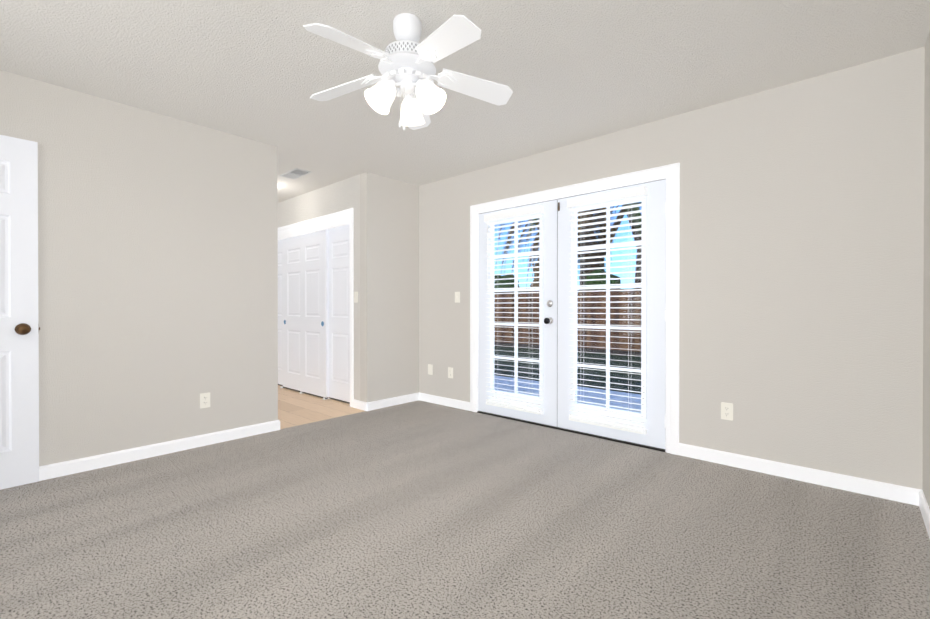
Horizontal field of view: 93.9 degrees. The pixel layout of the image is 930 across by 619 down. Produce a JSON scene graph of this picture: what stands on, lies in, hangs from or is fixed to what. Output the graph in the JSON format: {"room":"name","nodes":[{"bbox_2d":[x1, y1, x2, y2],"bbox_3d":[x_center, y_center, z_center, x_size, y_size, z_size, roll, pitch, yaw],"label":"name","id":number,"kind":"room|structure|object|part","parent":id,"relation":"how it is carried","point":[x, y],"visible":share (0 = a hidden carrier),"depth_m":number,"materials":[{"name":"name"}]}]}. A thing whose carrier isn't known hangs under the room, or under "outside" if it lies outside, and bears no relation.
{"room":"empty bedroom","nodes":[
{"label":"empty bedroom","id":0,"kind":"room"},
{"bbox_2d":[0,70,418,465],"bbox_3d":[-1.918,-0.179,3.501,0.120,2.440,4.039,0,0,42],"label":"wall","id":1,"kind":"structure","parent":0,"point":[157,275],"depth_m":3.13,"materials":[{"name":"grey paint"}]},
{"bbox_2d":[39,420,278,480],"bbox_3d":[-2.373,1.001,2.914,0.034,0.086,2.250,0,0,42],"label":"baseboard","id":2,"kind":"structure","parent":1,"relation":"attached to","point":[50,471],"depth_m":3.05,"materials":[{"name":"white wood"}]},
{"bbox_2d":[200,392,209,407],"bbox_3d":[-1.990,0.697,3.329,0.008,0.114,0.070,0,0,42],"label":"outlet","id":3,"kind":"object","parent":1,"relation":"attached to","point":[204,400],"visible":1,"depth_m":3.33,"materials":[{"name":"white plastic"}]},
{"bbox_2d":[363,392,418,410],"bbox_3d":[-0.768,0.992,4.688,0.014,0.086,0.707,0,0,42],"label":"baseboard","id":4,"kind":"structure","parent":1,"relation":"attached to","point":[367,406],"depth_m":4.65,"materials":[{"name":"white wood"}]},
{"bbox_2d":[277,174,359,400],"bbox_3d":[-2.308,-0.190,5.687,3.380,2.440,0.120,0,0,42],"label":"wall","id":5,"kind":"structure","parent":0,"point":[342,195],"depth_m":4.75,"materials":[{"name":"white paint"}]},
{"bbox_2d":[278,240,282,384],"bbox_3d":[-2.748,0.029,6.112,1.070,1.965,0.036,0,0,42],"label":"closet door","id":6,"kind":"structure","parent":5,"relation":"in","point":[280,327],"depth_m":5.86,"materials":[{"name":"white wood"}]},
{"bbox_2d":[282,229,327,397],"bbox_3d":[-1.994,0.033,5.377,1.070,1.965,0.036,0,0,42],"label":"closet door","id":7,"kind":"structure","parent":5,"relation":"in","point":[305,307],"depth_m":5.32,"materials":[{"name":"white wood"}]},
{"bbox_2d":[278,208,353,406],"bbox_3d":[-2.196,-0.019,5.572,2.824,2.115,0.143,0,0,42],"label":"trim","id":8,"kind":"structure","parent":5,"relation":"attached to","point":[334,220],"depth_m":4.73,"materials":[{"name":"white wood"}]},
{"bbox_2d":[328,225,349,401],"bbox_3d":[-1.571,0.035,5.057,1.070,1.965,0.036,0,0,42],"label":"closet door","id":9,"kind":"structure","parent":5,"relation":"in","point":[338,314],"depth_m":4.91,"materials":[{"name":"white wood"}]},
{"bbox_2d":[278,385,363,428],"bbox_3d":[-2.678,1.096,5.191,3.500,0.112,1.322,0,0,42],"label":"floor","id":10,"kind":"structure","parent":0,"point":[296,408],"depth_m":4.58,"materials":[{"name":"beige wood"}]},
{"bbox_2d":[0,400,929,618],"bbox_3d":[-0.341,1.108,2.107,4.098,0.120,4.059,0,0,42],"label":"floor carpet","id":11,"kind":"object","parent":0,"point":[418,509],"visible":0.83,"depth_m":2.02,"materials":[{"name":"grey carpet"}]},
{"bbox_2d":[0,0,929,202],"bbox_3d":[-1.649,-1.449,3.347,7.718,0.100,4.179,0,0,42],"label":"ceiling","id":12,"kind":"structure","parent":0,"point":[568,72],"depth_m":2.44,"materials":[{"name":"white paint"}]},
{"bbox_2d":[279,168,311,178],"bbox_3d":[-1.752,-1.398,4.488,0.360,0.014,0.170,0,0,42],"label":"ceiling vent","id":13,"kind":"object","parent":12,"relation":"in","point":[295,173],"visible":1,"depth_m":4.47,"materials":[{"name":"grey metal"}]},
{"bbox_2d":[303,13,512,129],"bbox_3d":[-0.291,-1.123,2.079,1.041,0.538,1.019,0,0,42],"label":"ceiling fan","id":14,"kind":"object","parent":12,"relation":"hanging from","point":[406,62],"visible":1,"depth_m":2.05,"materials":[{"name":"white"}]},
{"bbox_2d":[419,47,924,489],"bbox_3d":[-0.345,-0.086,4.897,7.598,2.640,0.140,0,0,42],"label":"wall","id":15,"kind":"structure","parent":0,"point":[801,271],"depth_m":2.70,"materials":[{"name":"grey paint"}]},
{"bbox_2d":[428,364,432,374],"bbox_3d":[-0.389,0.669,4.840,0.070,0.114,0.009,0,0,42],"label":"electrical outlet","id":16,"kind":"object","parent":15,"relation":"attached to","point":[430,369],"visible":1,"depth_m":4.83,"materials":[{"name":"white plastic"}]},
{"bbox_2d":[419,392,469,410],"bbox_3d":[-0.234,0.992,4.700,0.795,0.086,0.014,0,0,42],"label":"baseboard","id":17,"kind":"structure","parent":15,"relation":"attached to","point":[454,403],"depth_m":4.67,"materials":[{"name":"white wood"}]},
{"bbox_2d":[448,367,452,377],"bbox_3d":[-0.155,0.675,4.631,0.070,0.114,0.008,0,0,42],"label":"electrical outlet","id":18,"kind":"object","parent":15,"relation":"attached to","point":[450,372],"visible":1,"depth_m":4.63,"materials":[{"name":"white plastic"}]},
{"bbox_2d":[455,292,459,302],"bbox_3d":[-0.085,-0.130,4.556,0.070,0.114,0.021,0,0,42],"label":"light switch","id":19,"kind":"object","parent":15,"relation":"attached to","point":[457,297],"visible":1,"depth_m":4.56,"materials":[{"name":"white plastic"}]},
{"bbox_2d":[478,199,557,426],"bbox_3d":[0.458,0.029,4.070,0.905,1.985,0.116,0,0,42],"label":"french door","id":20,"kind":"structure","parent":15,"relation":"in","point":[548,306],"depth_m":3.99,"materials":[{"name":"white wood"}]},
{"bbox_2d":[484,205,543,414],"bbox_3d":[0.443,0.005,4.054,0.639,1.850,0.070,0,0,42],"label":"door blind","id":21,"kind":"object","parent":20,"relation":"attached to","point":[505,215],"visible":1,"depth_m":4.04,"materials":[{"name":"white plastic"}]},
{"bbox_3d":[0.482,-0.020,4.097,0.558,1.623,0.006,0,0,42],"label":"glass","id":22,"kind":"part","parent":20,"relation":"part of","materials":[{"name":"clear glass"}]},
{"bbox_3d":[0.726,0.025,3.800,0.066,0.214,0.072,0,0,42],"label":"knob","id":23,"kind":"part","parent":20,"relation":"part of","materials":[{"name":"silver metal"}]},
{"bbox_2d":[477,411,664,451],"bbox_3d":[0.849,1.044,3.838,1.798,0.031,0.172,0,0,42],"label":"french door threshold sill","id":24,"kind":"structure","parent":15,"relation":"attached to","point":[596,436],"depth_m":3.63,"materials":[{"name":"black metal"}]},
{"bbox_2d":[470,163,679,454],"bbox_3d":[0.840,-0.007,3.823,1.984,2.092,0.158,0,0,42],"label":"door frame","id":25,"kind":"structure","parent":15,"relation":"attached to","point":[671,172],"depth_m":3.17,"materials":[{"name":"white wood"}]},
{"bbox_2d":[557,179,666,448],"bbox_3d":[1.151,0.032,3.488,0.903,1.985,0.057,0,0,42],"label":"french door","id":26,"kind":"structure","parent":15,"relation":"in","point":[653,328],"depth_m":3.37,"materials":[{"name":"white wood"}]},
{"bbox_2d":[567,186,647,434],"bbox_3d":[1.113,0.008,3.454,0.639,1.850,0.070,0,0,42],"label":"door blind","id":27,"kind":"object","parent":26,"relation":"attached to","point":[615,195],"visible":0.96,"depth_m":3.42,"materials":[{"name":"white plastic"}]},
{"bbox_3d":[1.151,-0.017,3.497,0.558,1.623,0.006,0,0,42],"label":"glass","id":28,"kind":"part","parent":26,"relation":"part of","materials":[{"name":"clear glass"}]},
{"bbox_3d":[1.468,0.042,3.176,0.014,1.650,0.015,0,0,42],"label":"right french door hinges","id":29,"kind":"part","parent":26,"relation":"part of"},
{"bbox_2d":[721,402,732,420],"bbox_3d":[1.758,0.684,2.916,0.070,0.114,0.008,0,0,42],"label":"electrical outlet","id":30,"kind":"object","parent":15,"relation":"attached to","point":[726,411],"visible":1,"depth_m":2.91,"materials":[{"name":"white plastic"}]},
{"bbox_2d":[678,443,914,504],"bbox_3d":[1.966,1.001,2.728,1.177,0.086,0.014,0,0,42],"label":"baseboard","id":31,"kind":"structure","parent":15,"relation":"attached to","point":[902,494],"depth_m":2.63,"materials":[{"name":"white wood"}]},
{"bbox_2d":[922,29,929,508],"bbox_3d":[1.180,-0.166,0.817,0.120,2.440,4.179,0,0,42],"label":"wall","id":32,"kind":"structure","parent":0,"point":[926,395],"depth_m":2.20,"materials":[{"name":"grey paint"}]},
{"bbox_2d":[915,488,929,538],"bbox_3d":[1.133,1.011,0.871,0.014,0.086,3.889,0,0,42],"label":"baseboard","id":33,"kind":"structure","parent":32,"relation":"attached to","point":[920,500],"depth_m":2.18,"materials":[{"name":"white wood"}]},
{"bbox_3d":[-1.700,-0.165,0.674,3.978,2.440,0.120,0,0,42],"label":"wall","id":34,"kind":"structure","parent":0,"visible":0},
{"bbox_2d":[0,135,39,489],"bbox_3d":[-2.808,0.017,2.305,0.102,2.035,0.798,0,0,42],"label":"open door","id":35,"kind":"structure","parent":34,"relation":"in","point":[19,394],"depth_m":2.54,"materials":[{"name":"white wood"}]},
{"bbox_3d":[-2.576,0.115,2.560,0.096,0.068,0.108,0,0,42],"label":"knob","id":36,"kind":"part","parent":35,"relation":"part of","materials":[{"name":"brown metal"}]},
{"label":"outside","id":37,"kind":"structure","parent":0,"visible":0},
{"bbox_2d":[495,202,641,412],"bbox_3d":[1.609,-4.952,18.555,75.000,12.837,22.841,0,0,42],"label":"garden","id":38,"kind":"object","parent":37,"point":[532,331],"depth_m":12.84,"materials":[{"name":"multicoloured plant"}]}
]}

